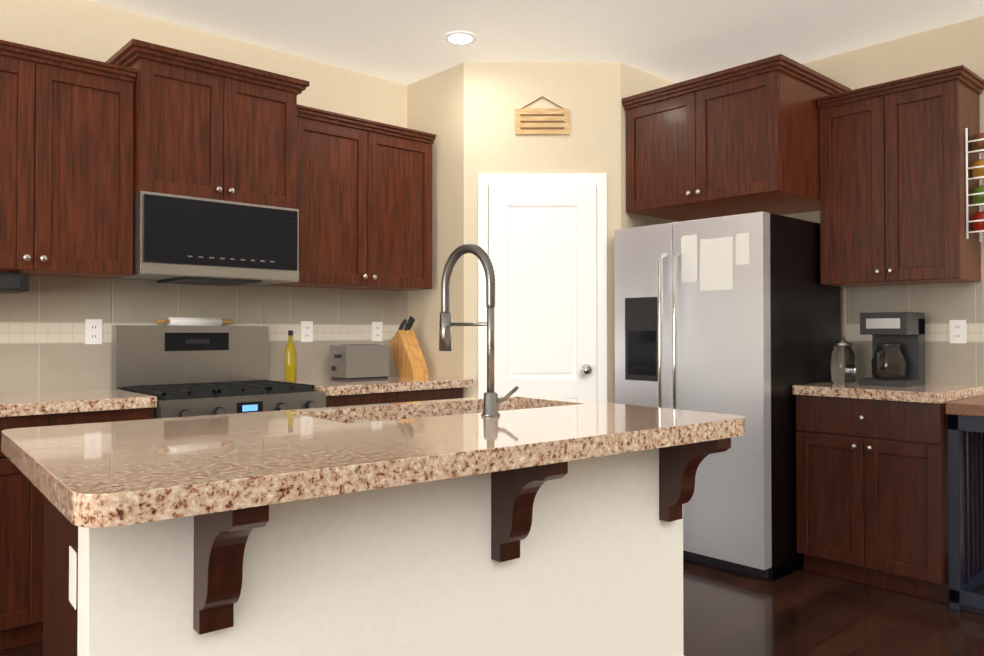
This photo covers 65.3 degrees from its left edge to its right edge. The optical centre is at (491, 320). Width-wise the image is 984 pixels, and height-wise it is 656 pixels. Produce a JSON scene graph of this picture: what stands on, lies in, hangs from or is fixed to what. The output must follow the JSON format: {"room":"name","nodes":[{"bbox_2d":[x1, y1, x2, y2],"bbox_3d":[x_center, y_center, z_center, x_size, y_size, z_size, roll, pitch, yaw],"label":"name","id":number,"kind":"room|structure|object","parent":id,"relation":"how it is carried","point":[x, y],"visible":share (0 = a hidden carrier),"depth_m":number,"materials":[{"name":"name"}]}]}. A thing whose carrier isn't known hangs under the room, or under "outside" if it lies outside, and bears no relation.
{"room":"kitchen","nodes":[
{"label":"kitchen","id":0,"kind":"room"},
{"bbox_2d":[0,0,563,320],"bbox_3d":[-2.075,-0.125,3.464,6.960,2.740,0.100,1,-1,-42],"label":"wall","id":1,"kind":"structure","parent":0,"point":[80,28],"depth_m":4.21,"materials":[{"name":"paint"}]},
{"bbox_2d":[0,40,136,278],"bbox_3d":[-2.003,-0.649,3.243,0.830,0.890,0.330,1,-1,-42],"label":"upper cabinet","id":2,"kind":"object","parent":1,"relation":"attached to","point":[66,157],"depth_m":3.22,"materials":[{"name":"brown wood"}]},
{"bbox_2d":[0,271,28,293],"bbox_3d":[-2.117,-0.162,3.109,0.380,0.085,0.245,1,-1,-42],"label":"under-cabinet radio","id":3,"kind":"object","parent":2,"relation":"attached to","point":[14,282],"visible":1,"depth_m":3.12,"materials":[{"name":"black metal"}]},
{"bbox_2d":[0,276,407,392],"bbox_3d":[-1.878,0.060,3.562,3.646,0.513,0.008,1,-1,-42],"label":"tile backsplash","id":4,"kind":"structure","parent":1,"relation":"attached to","point":[44,346],"depth_m":3.74,"materials":[{"name":"beige tile"}]},
{"bbox_2d":[85,319,101,343],"bbox_3d":[-1.853,0.051,3.574,0.072,0.116,0.007,1,-1,-42],"label":"electrical outlet","id":5,"kind":"object","parent":4,"relation":"attached to","point":[93,331],"visible":1,"depth_m":3.57,"materials":[{"name":"white plastic"}]},
{"bbox_2d":[301,321,312,341],"bbox_3d":[-1.039,0.062,4.314,0.072,0.116,0.007,1,-1,-42],"label":"electrical outlet","id":6,"kind":"object","parent":4,"relation":"attached to","point":[306,331],"visible":1,"depth_m":4.31,"materials":[{"name":"white plastic"}]},
{"bbox_2d":[372,322,382,340],"bbox_3d":[-0.691,0.066,4.630,0.072,0.116,0.007,1,-1,-42],"label":"electrical outlet","id":7,"kind":"object","parent":4,"relation":"attached to","point":[377,331],"visible":1,"depth_m":4.63,"materials":[{"name":"white plastic"}]},
{"bbox_2d":[106,39,309,208],"bbox_3d":[-1.379,-0.886,3.749,0.850,0.650,0.425,1,-1,-42],"label":"upper cabinet","id":8,"kind":"object","parent":1,"relation":"attached to","point":[210,128],"visible":0.83,"depth_m":3.59,"materials":[{"name":"brown wood"}]},
{"bbox_2d":[112,191,298,285],"bbox_3d":[-1.382,-0.373,3.746,0.760,0.377,0.416,1,-1,-42],"label":"over-the-range microwave","id":9,"kind":"object","parent":8,"relation":"attached to","point":[178,239],"visible":1,"depth_m":3.56,"materials":[{"name":"silver metal"}]},
{"bbox_2d":[266,104,435,290],"bbox_3d":[-0.781,-0.641,4.330,0.900,0.905,0.365,1,-1,-42],"label":"upper cabinet","id":10,"kind":"object","parent":1,"relation":"attached to","point":[364,196],"visible":0.85,"depth_m":4.20,"materials":[{"name":"brown wood"}]},
{"bbox_2d":[408,62,479,397],"bbox_3d":[-0.306,-0.109,4.626,0.100,2.740,0.540,1,-1,-42],"label":"wall","id":11,"kind":"structure","parent":0,"point":[464,114],"depth_m":4.47,"materials":[{"name":"paint"}]},
{"bbox_2d":[478,174,606,401],"bbox_3d":[0.288,0.209,4.375,0.734,2.096,0.017,0,-1,0],"label":"door frame","id":12,"kind":"structure","parent":11,"relation":"attached to","point":[486,180],"depth_m":4.37,"materials":[{"name":"white wood"}]},
{"bbox_2d":[489,184,596,400],"bbox_3d":[0.294,0.239,4.356,0.473,2.024,0.459,1,-1,-42],"label":"pantry door","id":13,"kind":"structure","parent":11,"relation":"in","point":[543,247],"depth_m":4.35,"materials":[{"name":"white wood"}]},
{"bbox_2d":[0,559,983,655],"bbox_3d":[0.361,1.238,0.766,7.200,0.060,7.340,1,-1,-42],"label":"floor","id":14,"kind":"structure","parent":0,"point":[802,612],"depth_m":3.18,"materials":[{"name":"brown wood"}]},
{"bbox_2d":[0,408,153,650],"bbox_3d":[-1.909,0.798,3.119,0.830,0.885,0.610,1,-1,-42],"label":"base cabinet","id":15,"kind":"object","parent":14,"relation":"on","point":[21,548],"depth_m":2.87,"materials":[{"name":"brown wood"}]},
{"bbox_2d":[0,388,156,419],"bbox_3d":[-2.303,0.328,2.747,1.924,0.045,0.640,1,-1,-42],"label":"countertop","id":16,"kind":"structure","parent":15,"relation":"on","point":[55,402],"depth_m":3.04,"materials":[{"name":"beige stone"}]},
{"bbox_2d":[112,325,325,418],"bbox_3d":[-1.274,0.635,3.613,0.760,1.225,0.714,1,-1,-42],"label":"gas range","id":17,"kind":"object","parent":14,"relation":"on","point":[183,371],"visible":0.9,"depth_m":3.68,"materials":[{"name":"silver metal"}]},
{"bbox_2d":[156,317,232,325],"bbox_3d":[-1.489,0.004,3.859,0.380,0.041,0.042,1,-1,-42],"label":"rolling pin","id":18,"kind":"object","parent":17,"relation":"on","point":[192,321],"visible":0.92,"depth_m":3.84,"materials":[{"name":"white"}]},
{"bbox_2d":[272,375,472,406],"bbox_3d":[-0.669,0.790,4.225,0.950,0.930,0.642,1,-1,-42],"label":"base cabinet","id":19,"kind":"object","parent":14,"relation":"on","point":[394,389],"visible":0.06,"depth_m":4.00,"materials":[{"name":"brown wood"}]},
{"bbox_2d":[285,330,296,381],"bbox_3d":[-1.077,0.188,4.109,0.062,0.272,0.062,1,-1,-42],"label":"oil bottle","id":20,"kind":"object","parent":19,"relation":"on","point":[290,363],"visible":1,"depth_m":4.09,"materials":[{"name":"yellow glass"}]},
{"bbox_2d":[330,344,388,379],"bbox_3d":[-0.750,0.231,4.325,0.295,0.192,0.170,1,-1,-42],"label":"toaster","id":21,"kind":"object","parent":19,"relation":"on","point":[358,361],"visible":1,"depth_m":4.25,"materials":[{"name":"silver metal"}]},
{"bbox_2d":[389,316,428,377],"bbox_3d":[-0.491,0.151,4.535,0.110,0.357,0.240,1,-1,-42],"label":"knife block","id":22,"kind":"object","parent":19,"relation":"on","point":[408,355],"visible":1,"depth_m":4.50,"materials":[{"name":"brown wood"}]},
{"bbox_2d":[43,439,730,655],"bbox_3d":[-0.237,0.791,2.232,1.856,0.875,1.122,1,-1,-42],"label":"kitchen island","id":23,"kind":"object","parent":14,"relation":"on","point":[528,525],"depth_m":1.92,"materials":[{"name":"paint"}]},
{"bbox_2d":[1,395,608,450],"bbox_3d":[-0.458,0.329,2.492,1.909,0.055,0.598,1,-1,-42],"label":"island countertop","id":24,"kind":"structure","parent":23,"relation":"on","point":[13,439],"depth_m":2.25,"materials":[{"name":"beige stone"}]},
{"bbox_2d":[439,243,518,416],"bbox_3d":[-0.057,0.024,2.548,0.143,0.556,0.310,1,-1,-42],"label":"faucet","id":25,"kind":"object","parent":24,"relation":"on","point":[492,400],"visible":1,"depth_m":2.45,"materials":[{"name":"silver metal"}]},
{"bbox_2d":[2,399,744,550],"bbox_3d":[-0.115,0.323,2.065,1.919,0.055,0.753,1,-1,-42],"label":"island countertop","id":26,"kind":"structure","parent":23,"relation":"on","point":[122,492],"depth_m":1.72,"materials":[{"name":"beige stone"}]},
{"bbox_2d":[614,212,840,581],"bbox_3d":[1.275,0.373,4.225,0.906,1.765,0.890,1,-1,-42],"label":"refrigerator","id":27,"kind":"object","parent":14,"relation":"on","point":[739,314],"visible":0.67,"depth_m":3.83,"materials":[{"name":"silver metal"}]},
{"bbox_2d":[793,380,983,603],"bbox_3d":[1.939,0.784,3.759,0.642,0.930,0.655,1,-1,-42],"label":"base cabinet","id":28,"kind":"object","parent":14,"relation":"on","point":[871,485],"visible":0.96,"depth_m":3.54,"materials":[{"name":"brown wood"}]},
{"bbox_2d":[830,336,855,383],"bbox_3d":[1.819,0.202,3.979,0.120,0.240,0.120,1,-1,-42],"label":"glass jar","id":29,"kind":"object","parent":28,"relation":"on","point":[843,360],"visible":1,"depth_m":3.93,"materials":[{"name":"clear glass"}]},
{"bbox_2d":[859,312,924,386],"bbox_3d":[1.980,0.140,3.823,0.308,0.360,0.220,1,-1,-42],"label":"coffee maker","id":30,"kind":"object","parent":28,"relation":"on","point":[898,349],"visible":1,"depth_m":3.78,"materials":[{"name":"black plastic"}]},
{"bbox_2d":[946,396,983,614],"bbox_3d":[2.451,0.796,3.208,0.610,0.890,0.810,1,-1,-42],"label":"kitchen cart","id":31,"kind":"object","parent":14,"relation":"on","point":[966,416],"visible":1,"depth_m":3.30,"materials":[{"name":"navy paint"},{"name":"wood"},{"name":"metal"}]},
{"bbox_2d":[87,0,983,84],"bbox_3d":[0.361,-1.572,0.805,7.200,0.080,7.340,1,-1,-42],"label":"ceiling","id":32,"kind":"structure","parent":0,"point":[406,43],"depth_m":3.92,"materials":[{"name":"paint"}]},
{"bbox_2d":[444,31,476,44],"bbox_3d":[-0.166,-1.481,4.029,0.170,0.011,0.170,1,-1,-42],"label":"recessed light","id":33,"kind":"object","parent":32,"relation":"in","point":[459,37],"visible":1,"depth_m":4.01,"materials":[{"name":"white"}]},
{"bbox_2d":[515,96,568,133],"bbox_3d":[0.288,-1.176,4.395,0.310,0.218,0.014,0,-1,0],"label":"sign","id":34,"kind":"object","parent":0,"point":[542,121],"visible":1,"depth_m":4.39,"materials":[{"name":"brown wood"}]},
{"bbox_2d":[564,16,983,402],"bbox_3d":[2.987,-0.129,3.174,0.100,2.740,7.340,1,-1,-42],"label":"wall","id":35,"kind":"structure","parent":0,"point":[593,144],"depth_m":4.31,"materials":[{"name":"paint"}]},
{"bbox_2d":[622,54,850,221],"bbox_3d":[1.360,-0.949,4.307,0.795,0.650,0.960,1,-1,-42],"label":"upper cabinet","id":36,"kind":"object","parent":35,"relation":"attached to","point":[741,139],"visible":0.94,"depth_m":4.00,"materials":[{"name":"brown wood"}]},
{"bbox_2d":[816,65,983,286],"bbox_3d":[2.050,-0.675,3.863,0.365,0.970,0.680,1,-1,-42],"label":"upper cabinet","id":37,"kind":"object","parent":35,"relation":"attached to","point":[892,186],"visible":1,"depth_m":3.73,"materials":[{"name":"brown wood"}]},
{"bbox_2d":[965,128,983,241],"bbox_3d":[2.329,-0.643,3.637,0.210,0.520,0.096,1,-1,-42],"label":"spice rack","id":38,"kind":"object","parent":37,"relation":"attached to","point":[977,168],"visible":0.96,"depth_m":3.61,"materials":[{"name":"white metal"}]},
{"bbox_2d":[846,281,983,385],"bbox_3d":[2.172,0.067,3.981,0.008,0.510,0.655,1,-1,-42],"label":"tile backsplash","id":39,"kind":"structure","parent":35,"relation":"attached to","point":[940,306],"depth_m":3.89,"materials":[{"name":"beige tile"}]},
{"bbox_2d":[949,320,965,342],"bbox_3d":[2.313,0.055,3.815,0.007,0.116,0.072,1,-1,-42],"label":"electrical outlet","id":40,"kind":"object","parent":39,"relation":"attached to","point":[957,331],"visible":1,"depth_m":3.81,"materials":[{"name":"white plastic"}]}
]}

